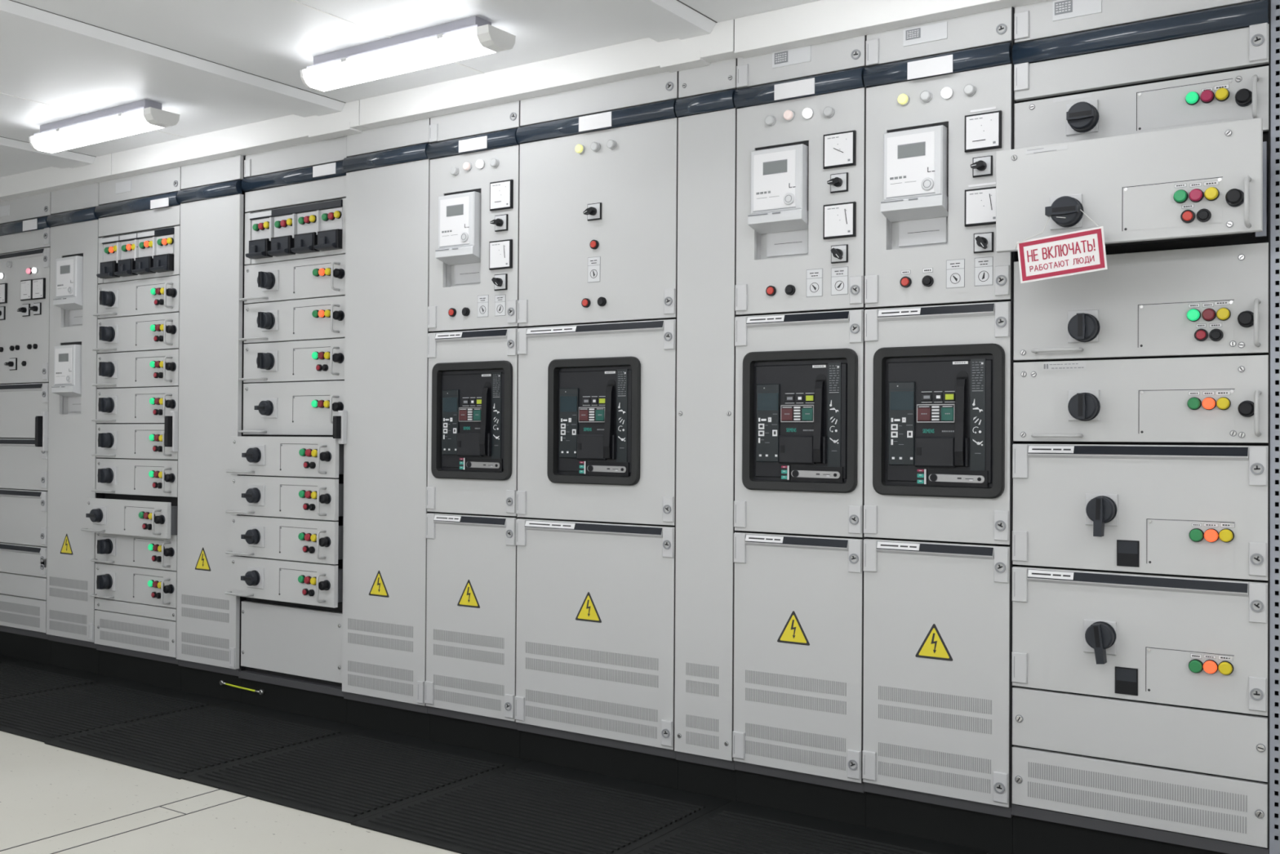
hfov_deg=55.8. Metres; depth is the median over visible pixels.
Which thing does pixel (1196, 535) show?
lamp
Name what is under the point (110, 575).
switch plate
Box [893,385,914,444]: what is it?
print
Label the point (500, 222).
switch
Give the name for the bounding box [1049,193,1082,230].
switch plate
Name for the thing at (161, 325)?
lamp
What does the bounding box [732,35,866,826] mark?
tall cabinet
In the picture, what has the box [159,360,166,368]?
lamp
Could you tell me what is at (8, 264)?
lamp
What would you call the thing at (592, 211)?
switch
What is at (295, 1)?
ceiling beam
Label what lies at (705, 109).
tall cabinet
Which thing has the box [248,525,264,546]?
switch plate
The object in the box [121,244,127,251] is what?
lamp
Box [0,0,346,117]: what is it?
ceiling beam
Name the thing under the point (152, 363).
lamp
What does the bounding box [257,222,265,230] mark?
lamp
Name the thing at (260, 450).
switch plate
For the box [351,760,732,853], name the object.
rubber mat
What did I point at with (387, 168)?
tall cabinet
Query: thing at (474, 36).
light
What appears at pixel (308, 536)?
lamp
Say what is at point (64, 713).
rubber mat
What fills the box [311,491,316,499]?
lamp
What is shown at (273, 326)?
switch plate
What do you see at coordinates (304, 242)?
switch
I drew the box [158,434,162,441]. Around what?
lamp
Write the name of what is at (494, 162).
lamp
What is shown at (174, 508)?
drawer
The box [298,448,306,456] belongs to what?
lamp
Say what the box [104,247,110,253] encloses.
lamp
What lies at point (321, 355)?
lamp
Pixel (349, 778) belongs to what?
rubber mat
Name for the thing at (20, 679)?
rubber mat
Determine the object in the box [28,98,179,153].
light
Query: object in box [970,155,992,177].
switch
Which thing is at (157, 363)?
lamp
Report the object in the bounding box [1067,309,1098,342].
switch plate
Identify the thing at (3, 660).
rubber mat
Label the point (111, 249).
lamp
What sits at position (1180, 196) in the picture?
lamp
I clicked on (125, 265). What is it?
switch
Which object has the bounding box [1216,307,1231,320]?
lamp
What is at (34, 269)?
lamp
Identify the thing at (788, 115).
lamp
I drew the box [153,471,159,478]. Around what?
lamp
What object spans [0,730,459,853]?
floor
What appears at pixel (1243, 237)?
tray
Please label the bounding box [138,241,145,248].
lamp
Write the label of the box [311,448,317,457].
lamp
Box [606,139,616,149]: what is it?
lamp
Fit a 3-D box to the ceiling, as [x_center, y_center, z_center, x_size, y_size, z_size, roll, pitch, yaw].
[-0.671,-1.207,1.944,9.018,0.050,4.950,0,-1,34]
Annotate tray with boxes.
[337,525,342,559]
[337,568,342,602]
[1105,231,1253,246]
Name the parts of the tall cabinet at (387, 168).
header panel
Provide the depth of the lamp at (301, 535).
4.46 m
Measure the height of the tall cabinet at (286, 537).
2.185 m
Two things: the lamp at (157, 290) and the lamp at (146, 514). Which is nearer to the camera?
the lamp at (146, 514)
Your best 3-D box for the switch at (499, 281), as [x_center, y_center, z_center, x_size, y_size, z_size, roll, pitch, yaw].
[-0.468,-0.479,3.978,0.053,0.053,0.036,0,-1,34]
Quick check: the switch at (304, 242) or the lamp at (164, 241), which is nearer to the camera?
the switch at (304, 242)
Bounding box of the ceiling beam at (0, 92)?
[0,92,186,137]
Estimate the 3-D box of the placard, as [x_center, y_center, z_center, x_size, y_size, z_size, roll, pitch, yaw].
[0.977,-0.420,2.796,0.208,0.166,0.035,0,-1,34]
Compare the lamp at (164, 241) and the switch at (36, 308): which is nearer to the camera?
the lamp at (164, 241)
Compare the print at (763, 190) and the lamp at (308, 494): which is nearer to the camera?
the print at (763, 190)
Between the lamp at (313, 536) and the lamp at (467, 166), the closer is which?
the lamp at (467, 166)
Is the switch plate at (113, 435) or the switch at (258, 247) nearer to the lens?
the switch at (258, 247)
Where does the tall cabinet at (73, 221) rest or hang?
on the floor
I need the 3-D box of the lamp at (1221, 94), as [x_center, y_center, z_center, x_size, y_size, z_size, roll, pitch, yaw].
[1.341,-0.767,2.783,0.030,0.030,0.016,0,-1,34]
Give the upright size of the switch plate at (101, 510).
0.078 m
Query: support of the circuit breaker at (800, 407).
attached to the tall cabinet at (797, 744)
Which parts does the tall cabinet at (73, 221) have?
header panel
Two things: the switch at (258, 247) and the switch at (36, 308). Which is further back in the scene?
the switch at (36, 308)
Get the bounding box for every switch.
[0,306,5,319]
[4,357,17,370]
[17,303,30,316]
[28,302,41,315]
[99,260,119,278]
[117,257,137,276]
[135,255,155,274]
[153,253,173,272]
[248,238,272,258]
[271,235,295,256]
[293,231,319,253]
[317,228,342,250]
[489,213,508,231]
[491,273,507,290]
[582,202,601,221]
[826,172,848,193]
[830,244,848,263]
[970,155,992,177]
[973,231,993,253]
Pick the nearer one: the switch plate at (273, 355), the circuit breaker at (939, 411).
the circuit breaker at (939, 411)
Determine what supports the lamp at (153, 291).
attached to the tall cabinet at (133, 514)
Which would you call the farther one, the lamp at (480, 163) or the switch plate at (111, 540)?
the switch plate at (111, 540)
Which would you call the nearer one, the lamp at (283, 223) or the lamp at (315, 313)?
the lamp at (315, 313)
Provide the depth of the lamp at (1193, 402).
2.81 m
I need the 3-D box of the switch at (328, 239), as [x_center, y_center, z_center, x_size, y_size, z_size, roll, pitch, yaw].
[-1.149,-0.693,4.474,0.111,0.069,0.030,0,-1,34]
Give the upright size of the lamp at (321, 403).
0.030 m
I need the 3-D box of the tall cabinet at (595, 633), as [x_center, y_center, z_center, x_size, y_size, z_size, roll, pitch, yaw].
[0.010,-0.001,4.011,0.612,2.185,0.636,0,-1,34]
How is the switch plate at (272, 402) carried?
attached to the tall cabinet at (286, 537)
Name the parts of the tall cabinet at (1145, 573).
pull rod, pull rod, rating plate, switch knob, switch knob, switch knob, switch knob, switch knob, switch knob, drawer, header panel, vent panel, door, blank panel, door, drawer, drawer, drawer, panel, inset plate, inset plate, inset plate, inset plate, inset plate, inset plate, black knob, black knob, black knob, black knob, drawer handle, drawer handle, drawer handle, drawer handle, latch plate, latch plate, latch plate, latch plate, latch plate, perforated rail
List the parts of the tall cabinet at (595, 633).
door, breaker door, instrument door, header panel, latch plate, latch plate, latch plate, latch plate, latch plate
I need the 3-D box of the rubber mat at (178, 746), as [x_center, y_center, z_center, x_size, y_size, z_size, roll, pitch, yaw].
[-1.503,1.079,4.230,0.748,0.009,0.777,0,-1,34]
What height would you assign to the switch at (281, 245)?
0.069 m
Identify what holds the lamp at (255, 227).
attached to the tall cabinet at (286, 537)
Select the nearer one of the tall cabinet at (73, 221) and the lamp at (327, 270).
the lamp at (327, 270)
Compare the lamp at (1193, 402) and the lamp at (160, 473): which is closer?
the lamp at (1193, 402)
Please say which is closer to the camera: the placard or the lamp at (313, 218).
the placard
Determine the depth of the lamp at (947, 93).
3.14 m
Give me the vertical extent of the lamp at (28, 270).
0.030 m
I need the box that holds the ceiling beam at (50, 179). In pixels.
[0,153,122,201]
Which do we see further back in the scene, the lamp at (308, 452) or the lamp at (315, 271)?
the lamp at (315, 271)
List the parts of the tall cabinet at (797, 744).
rating plate, door, breaker door, instrument door, header panel, latch plate, latch plate, latch plate, latch plate, latch plate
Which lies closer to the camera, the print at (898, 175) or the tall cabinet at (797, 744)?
the print at (898, 175)
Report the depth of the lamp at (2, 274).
5.71 m
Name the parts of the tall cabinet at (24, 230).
vent panel, blank panel, door, door, door, door, instrument door, header panel, door, latch plate, latch plate, latch plate, latch plate, swing handle, latch plate, latch plate, latch plate, latch plate, latch plate, latch plate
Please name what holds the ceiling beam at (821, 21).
attached to the ceiling
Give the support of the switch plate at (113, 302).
attached to the tall cabinet at (133, 514)
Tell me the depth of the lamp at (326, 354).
4.47 m
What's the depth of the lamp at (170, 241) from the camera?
4.98 m
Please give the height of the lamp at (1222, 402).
0.030 m
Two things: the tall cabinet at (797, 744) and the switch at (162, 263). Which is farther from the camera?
the switch at (162, 263)
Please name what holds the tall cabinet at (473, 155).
on the floor
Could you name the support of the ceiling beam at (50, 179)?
attached to the ceiling
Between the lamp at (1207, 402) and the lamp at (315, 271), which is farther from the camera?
the lamp at (315, 271)
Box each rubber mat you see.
[0,654,25,664]
[0,660,121,701]
[0,679,235,742]
[44,702,368,779]
[182,728,530,823]
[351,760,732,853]
[626,800,988,853]
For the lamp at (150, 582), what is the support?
attached to the tall cabinet at (133, 514)
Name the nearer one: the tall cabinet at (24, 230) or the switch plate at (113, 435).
the switch plate at (113, 435)
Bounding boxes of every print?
[441,223,468,236]
[755,182,795,198]
[889,167,934,184]
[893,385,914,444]
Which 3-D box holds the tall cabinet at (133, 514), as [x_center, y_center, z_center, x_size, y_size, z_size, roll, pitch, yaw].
[-1.994,-0.002,5.330,0.584,2.185,0.690,0,-1,34]
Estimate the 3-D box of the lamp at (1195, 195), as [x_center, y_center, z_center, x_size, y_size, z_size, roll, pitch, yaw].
[1.230,-0.513,2.671,0.030,0.030,0.016,0,-1,34]
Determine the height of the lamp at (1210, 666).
0.032 m
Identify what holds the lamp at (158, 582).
attached to the tall cabinet at (133, 514)
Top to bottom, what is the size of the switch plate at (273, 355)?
0.078 m
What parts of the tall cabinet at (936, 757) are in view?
rating plate, door, breaker door, instrument door, header panel, latch plate, latch plate, latch plate, latch plate, latch plate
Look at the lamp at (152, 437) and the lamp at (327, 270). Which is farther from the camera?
the lamp at (152, 437)
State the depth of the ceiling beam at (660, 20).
3.37 m
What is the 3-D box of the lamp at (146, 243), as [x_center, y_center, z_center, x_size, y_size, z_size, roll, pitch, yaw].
[-2.069,-0.768,5.068,0.029,0.029,0.016,0,-1,34]
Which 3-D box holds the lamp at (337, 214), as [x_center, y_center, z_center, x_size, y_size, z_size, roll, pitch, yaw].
[-1.115,-0.783,4.449,0.029,0.029,0.016,0,-1,34]
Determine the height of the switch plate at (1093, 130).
0.078 m
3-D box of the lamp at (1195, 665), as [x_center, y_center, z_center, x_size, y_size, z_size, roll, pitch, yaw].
[1.289,0.555,2.801,0.032,0.032,0.016,0,-1,34]
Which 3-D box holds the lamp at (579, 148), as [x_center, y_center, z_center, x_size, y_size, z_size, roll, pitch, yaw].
[-0.191,-0.877,3.808,0.030,0.030,0.016,0,-1,34]
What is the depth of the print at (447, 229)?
4.07 m
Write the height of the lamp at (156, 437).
0.030 m
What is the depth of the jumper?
4.72 m
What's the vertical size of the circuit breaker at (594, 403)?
0.394 m
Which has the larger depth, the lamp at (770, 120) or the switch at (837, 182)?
the lamp at (770, 120)
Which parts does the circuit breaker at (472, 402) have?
plate, crank handle, charging lever, rating plate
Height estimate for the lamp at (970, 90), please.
0.030 m
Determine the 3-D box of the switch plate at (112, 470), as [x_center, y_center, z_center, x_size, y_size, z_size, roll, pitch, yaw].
[-2.289,0.210,5.214,0.092,0.078,0.007,0,-1,34]
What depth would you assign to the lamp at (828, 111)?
3.32 m
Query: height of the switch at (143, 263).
0.068 m
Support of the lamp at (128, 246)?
attached to the tall cabinet at (133, 514)
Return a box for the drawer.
[170,506,177,534]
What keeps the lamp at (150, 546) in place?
attached to the tall cabinet at (133, 514)
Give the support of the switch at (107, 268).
attached to the tall cabinet at (133, 514)
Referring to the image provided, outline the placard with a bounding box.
[1015,208,1107,283]
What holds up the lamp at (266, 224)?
attached to the tall cabinet at (286, 537)
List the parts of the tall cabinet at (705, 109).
header panel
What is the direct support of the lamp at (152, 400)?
attached to the tall cabinet at (133, 514)
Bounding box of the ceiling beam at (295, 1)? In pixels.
[289,0,484,73]
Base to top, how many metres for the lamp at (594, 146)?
0.030 m
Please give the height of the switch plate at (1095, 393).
0.074 m
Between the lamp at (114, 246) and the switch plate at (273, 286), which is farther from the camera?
the lamp at (114, 246)
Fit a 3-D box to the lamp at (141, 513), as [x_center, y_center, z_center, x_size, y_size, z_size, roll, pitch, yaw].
[-2.063,0.365,5.000,0.030,0.030,0.016,0,-1,34]
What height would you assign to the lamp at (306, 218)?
0.029 m
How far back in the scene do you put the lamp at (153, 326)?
5.04 m
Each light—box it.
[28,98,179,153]
[300,15,515,92]
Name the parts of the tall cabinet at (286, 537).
pull rod, pull rod, pull rod, pull rod, switch knob, switch knob, switch knob, switch knob, pull rod, pull rod, pull rod, pull rod, module lever, switch knob, switch knob, switch knob, switch knob, module lever, drawer, drawer, drawer, drawer, inset plate, panel, drawer, drawer, drawer, drawer, panel, module frame, header panel, inset plate, inset plate, inset plate, module lever, inset plate, inset plate, inset plate, inset plate, drawer handle, drawer handle, drawer handle, drawer handle, black knob, black knob, module lever, black knob, black knob, drawer handle, drawer handle, drawer handle, drawer handle, black knob, black knob, black knob, black knob, swing handle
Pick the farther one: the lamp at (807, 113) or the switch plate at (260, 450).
the switch plate at (260, 450)
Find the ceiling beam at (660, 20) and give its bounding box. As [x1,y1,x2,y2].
[575,0,717,41]
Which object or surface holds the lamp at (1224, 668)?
attached to the tall cabinet at (1145, 573)
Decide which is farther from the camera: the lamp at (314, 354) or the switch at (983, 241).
the lamp at (314, 354)
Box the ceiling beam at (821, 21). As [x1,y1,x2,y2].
[734,0,1048,57]
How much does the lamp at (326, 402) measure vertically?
0.030 m
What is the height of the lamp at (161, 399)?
0.030 m
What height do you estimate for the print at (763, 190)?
0.033 m
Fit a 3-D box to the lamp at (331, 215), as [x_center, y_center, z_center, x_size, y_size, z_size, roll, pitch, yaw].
[-1.143,-0.780,4.468,0.029,0.029,0.016,0,-1,34]
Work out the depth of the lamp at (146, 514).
4.97 m
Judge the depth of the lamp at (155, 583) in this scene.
5.01 m
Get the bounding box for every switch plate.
[93,506,106,524]
[102,466,116,484]
[102,536,115,555]
[102,571,115,591]
[103,395,117,413]
[103,431,117,449]
[104,289,118,308]
[104,324,118,343]
[104,360,118,378]
[247,566,264,588]
[248,444,265,465]
[248,484,265,506]
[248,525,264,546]
[261,351,278,371]
[261,397,277,417]
[262,270,279,291]
[262,310,278,331]
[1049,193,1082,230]
[1066,99,1097,135]
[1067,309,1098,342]
[1067,390,1099,420]
[1083,618,1116,654]
[1084,493,1118,526]
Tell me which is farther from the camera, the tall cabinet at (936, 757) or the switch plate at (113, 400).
the switch plate at (113, 400)
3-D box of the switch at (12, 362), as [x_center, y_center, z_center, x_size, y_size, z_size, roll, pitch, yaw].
[-2.944,-0.295,5.645,0.057,0.057,0.036,0,-1,34]
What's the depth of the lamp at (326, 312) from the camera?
4.47 m
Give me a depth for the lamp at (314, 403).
4.51 m
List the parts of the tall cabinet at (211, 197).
header panel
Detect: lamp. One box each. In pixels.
[0,272,4,279]
[5,261,12,267]
[26,267,31,274]
[31,266,37,273]
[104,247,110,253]
[108,246,115,253]
[112,244,116,252]
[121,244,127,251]
[125,244,132,250]
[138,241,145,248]
[138,511,144,518]
[143,240,149,247]
[143,511,150,519]
[147,512,155,519]
[147,543,154,551]
[147,579,154,586]
[148,240,152,247]
[148,470,155,477]
[149,360,155,368]
[149,397,155,404]
[149,434,155,440]
[150,288,156,294]
[150,324,155,331]
[152,544,159,551]
[152,580,159,587]
[153,434,159,441]
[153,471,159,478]
[154,360,160,368]
[154,397,159,404]
[155,287,161,294]
[155,324,160,331]
[156,238,163,245]
[157,545,164,551]
[157,581,164,588]
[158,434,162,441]
[158,471,165,478]
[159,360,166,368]
[159,397,165,404]
[160,287,164,294]
[160,324,166,331]
[161,238,168,245]
[166,237,173,244]
[252,223,259,231]
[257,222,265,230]
[263,221,269,228]
[274,220,281,228]
[280,219,287,227]
[286,217,292,226]
[297,217,305,224]
[297,532,305,540]
[297,574,305,582]
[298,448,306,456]
[298,489,306,497]
[303,215,310,223]
[303,575,311,584]
[304,490,311,498]
[304,533,311,541]
[305,448,312,457]
[309,214,316,222]
[310,533,316,542]
[310,577,316,585]
[311,309,319,317]
[311,351,318,359]
[311,400,318,407]
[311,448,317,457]
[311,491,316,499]
[312,268,319,276]
[317,351,324,359]
[317,400,324,408]
[318,267,325,275]
[318,309,325,317]
[321,213,328,221]
[323,400,329,408]
[324,267,330,275]
[324,309,330,317]
[324,351,329,359]
[327,212,335,220]
[333,210,341,218]
[450,166,458,175]
[462,161,471,171]
[475,159,484,168]
[489,158,499,167]
[574,143,584,154]
[590,142,599,151]
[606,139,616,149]
[764,115,776,126]
[783,110,794,120]
[802,107,813,119]
[822,106,834,117]
[897,93,909,105]
[920,90,932,102]
[941,87,953,99]
[964,84,976,96]
[1173,189,1188,203]
[1185,91,1199,105]
[1186,308,1200,321]
[1186,396,1201,409]
[1188,188,1204,202]
[1188,658,1203,673]
[1189,528,1204,542]
[1200,89,1214,102]
[1201,308,1216,321]
[1201,396,1216,409]
[1203,659,1217,673]
[1204,186,1219,200]
[1204,528,1218,542]
[1214,87,1229,101]
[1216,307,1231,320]
[1216,396,1231,409]
[1217,661,1233,675]
[1218,528,1234,542]
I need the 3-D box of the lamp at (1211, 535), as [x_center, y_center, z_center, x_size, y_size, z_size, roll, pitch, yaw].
[1.318,0.251,2.786,0.032,0.032,0.016,0,-1,34]
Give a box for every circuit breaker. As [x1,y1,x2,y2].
[431,360,512,479]
[546,356,640,485]
[742,348,857,493]
[872,342,1004,498]
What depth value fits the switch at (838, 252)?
3.30 m
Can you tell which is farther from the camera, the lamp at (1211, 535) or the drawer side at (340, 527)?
the drawer side at (340, 527)
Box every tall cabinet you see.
[0,191,51,665]
[46,182,98,674]
[80,166,181,690]
[176,154,245,702]
[224,135,346,723]
[342,117,430,740]
[424,100,519,758]
[515,71,678,789]
[674,57,737,800]
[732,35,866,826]
[862,6,1013,853]
[995,0,1279,853]
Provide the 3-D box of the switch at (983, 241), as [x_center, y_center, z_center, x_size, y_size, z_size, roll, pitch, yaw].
[0.870,-0.471,3.075,0.050,0.050,0.036,0,-1,34]
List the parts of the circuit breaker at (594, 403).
plate, crank handle, charging lever, rating plate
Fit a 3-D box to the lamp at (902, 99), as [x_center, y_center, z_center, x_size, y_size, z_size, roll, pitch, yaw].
[0.699,-0.871,3.208,0.030,0.030,0.016,0,-1,34]
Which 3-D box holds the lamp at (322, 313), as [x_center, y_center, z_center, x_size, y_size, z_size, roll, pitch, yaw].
[-1.185,-0.422,4.496,0.030,0.030,0.016,0,-1,34]
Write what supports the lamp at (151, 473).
attached to the tall cabinet at (133, 514)
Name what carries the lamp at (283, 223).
attached to the tall cabinet at (286, 537)
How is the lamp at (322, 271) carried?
attached to the tall cabinet at (286, 537)
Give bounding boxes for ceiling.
[0,0,819,177]
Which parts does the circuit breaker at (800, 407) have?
plate, crank handle, charging lever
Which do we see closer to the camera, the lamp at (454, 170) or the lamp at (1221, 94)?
the lamp at (1221, 94)
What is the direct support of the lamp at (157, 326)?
attached to the tall cabinet at (133, 514)
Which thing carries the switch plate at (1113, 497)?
attached to the tall cabinet at (1145, 573)
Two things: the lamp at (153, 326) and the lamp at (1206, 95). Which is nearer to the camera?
the lamp at (1206, 95)
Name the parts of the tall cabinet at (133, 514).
pull rod, switch knob, pull rod, pull rod, pull rod, pull rod, pull rod, pull rod, module lever, switch knob, pull rod, pull rod, switch knob, switch knob, switch knob, switch knob, switch knob, switch knob, switch knob, module lever, drawer, vent panel, inset plate, blank panel, drawer, drawer, drawer, drawer, drawer, drawer, drawer, drawer, module frame, inset plate, panel, header panel, module lever, inset plate, inset plate, inset plate, drawer handle, module lever, black knob, drawer handle, drawer handle, drawer handle, drawer handle, drawer handle, drawer handle, drawer handle, black knob, drawer handle, black knob, black knob, black knob, black knob, black knob, black knob, swing handle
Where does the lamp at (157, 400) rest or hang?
attached to the tall cabinet at (133, 514)
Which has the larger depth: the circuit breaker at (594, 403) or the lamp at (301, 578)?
the lamp at (301, 578)
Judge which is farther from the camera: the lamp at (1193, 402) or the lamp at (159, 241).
the lamp at (159, 241)
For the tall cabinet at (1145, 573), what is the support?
on the floor
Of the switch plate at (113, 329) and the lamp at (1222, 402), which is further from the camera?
the switch plate at (113, 329)
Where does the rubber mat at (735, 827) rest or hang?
on the floor
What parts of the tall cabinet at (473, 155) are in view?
door, breaker door, instrument door, header panel, latch plate, latch plate, latch plate, latch plate, latch plate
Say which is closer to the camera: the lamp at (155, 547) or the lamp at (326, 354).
the lamp at (326, 354)
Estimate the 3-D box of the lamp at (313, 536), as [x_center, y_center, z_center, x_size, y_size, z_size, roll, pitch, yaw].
[-1.194,0.407,4.424,0.030,0.030,0.016,0,-1,34]
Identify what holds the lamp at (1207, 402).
attached to the tall cabinet at (1145, 573)
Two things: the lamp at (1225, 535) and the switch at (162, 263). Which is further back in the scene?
the switch at (162, 263)
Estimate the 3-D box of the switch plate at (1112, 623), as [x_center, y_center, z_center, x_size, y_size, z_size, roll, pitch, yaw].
[1.114,0.509,2.925,0.076,0.079,0.007,0,-1,34]
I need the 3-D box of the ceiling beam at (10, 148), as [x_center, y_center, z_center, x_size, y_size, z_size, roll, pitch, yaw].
[-3.645,-1.174,3.522,0.286,0.029,4.241,0,-1,34]
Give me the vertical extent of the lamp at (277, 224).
0.029 m
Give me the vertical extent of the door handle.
0.116 m
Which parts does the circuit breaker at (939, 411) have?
plate, crank handle, charging lever, rating plate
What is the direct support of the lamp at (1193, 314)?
attached to the tall cabinet at (1145, 573)
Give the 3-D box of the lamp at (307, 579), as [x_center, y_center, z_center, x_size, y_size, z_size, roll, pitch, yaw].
[-1.223,0.564,4.441,0.030,0.030,0.016,0,-1,34]
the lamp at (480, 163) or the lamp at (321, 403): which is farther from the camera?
the lamp at (321, 403)
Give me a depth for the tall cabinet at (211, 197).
4.84 m
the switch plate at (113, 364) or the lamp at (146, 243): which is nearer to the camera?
the lamp at (146, 243)
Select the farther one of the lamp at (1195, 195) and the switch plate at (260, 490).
the switch plate at (260, 490)
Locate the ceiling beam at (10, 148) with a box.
[0,136,95,168]
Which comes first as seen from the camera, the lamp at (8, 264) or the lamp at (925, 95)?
the lamp at (925, 95)
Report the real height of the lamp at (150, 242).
0.029 m
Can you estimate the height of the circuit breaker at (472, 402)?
0.394 m
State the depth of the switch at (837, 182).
3.30 m
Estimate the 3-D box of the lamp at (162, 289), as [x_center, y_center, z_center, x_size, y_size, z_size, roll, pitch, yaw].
[-1.977,-0.564,5.008,0.030,0.030,0.016,0,-1,34]
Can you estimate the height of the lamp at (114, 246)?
0.029 m
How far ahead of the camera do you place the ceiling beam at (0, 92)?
4.41 m
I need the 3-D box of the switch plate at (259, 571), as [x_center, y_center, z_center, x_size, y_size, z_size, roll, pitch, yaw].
[-1.467,0.576,4.612,0.092,0.078,0.007,0,-1,34]
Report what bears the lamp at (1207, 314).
attached to the tall cabinet at (1145, 573)
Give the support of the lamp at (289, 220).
attached to the tall cabinet at (286, 537)
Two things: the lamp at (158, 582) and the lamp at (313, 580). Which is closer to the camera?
the lamp at (313, 580)
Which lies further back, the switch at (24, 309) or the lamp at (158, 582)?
the switch at (24, 309)
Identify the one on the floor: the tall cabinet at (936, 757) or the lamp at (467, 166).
the tall cabinet at (936, 757)
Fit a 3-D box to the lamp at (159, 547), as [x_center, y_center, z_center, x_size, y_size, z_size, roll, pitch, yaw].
[-1.984,0.503,4.999,0.030,0.030,0.016,0,-1,34]
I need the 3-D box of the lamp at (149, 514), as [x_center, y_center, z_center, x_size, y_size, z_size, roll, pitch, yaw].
[-2.008,0.367,4.963,0.030,0.030,0.016,0,-1,34]
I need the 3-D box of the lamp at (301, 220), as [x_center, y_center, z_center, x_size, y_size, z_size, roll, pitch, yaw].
[-1.278,-0.779,4.559,0.029,0.029,0.016,0,-1,34]
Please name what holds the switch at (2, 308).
attached to the tall cabinet at (24, 230)
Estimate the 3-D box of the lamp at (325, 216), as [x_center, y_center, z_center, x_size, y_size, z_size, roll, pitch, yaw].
[-1.171,-0.780,4.486,0.029,0.029,0.016,0,-1,34]
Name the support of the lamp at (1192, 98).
attached to the tall cabinet at (1145, 573)
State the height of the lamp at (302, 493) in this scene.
0.030 m
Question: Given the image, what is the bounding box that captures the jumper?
[219,680,265,694]

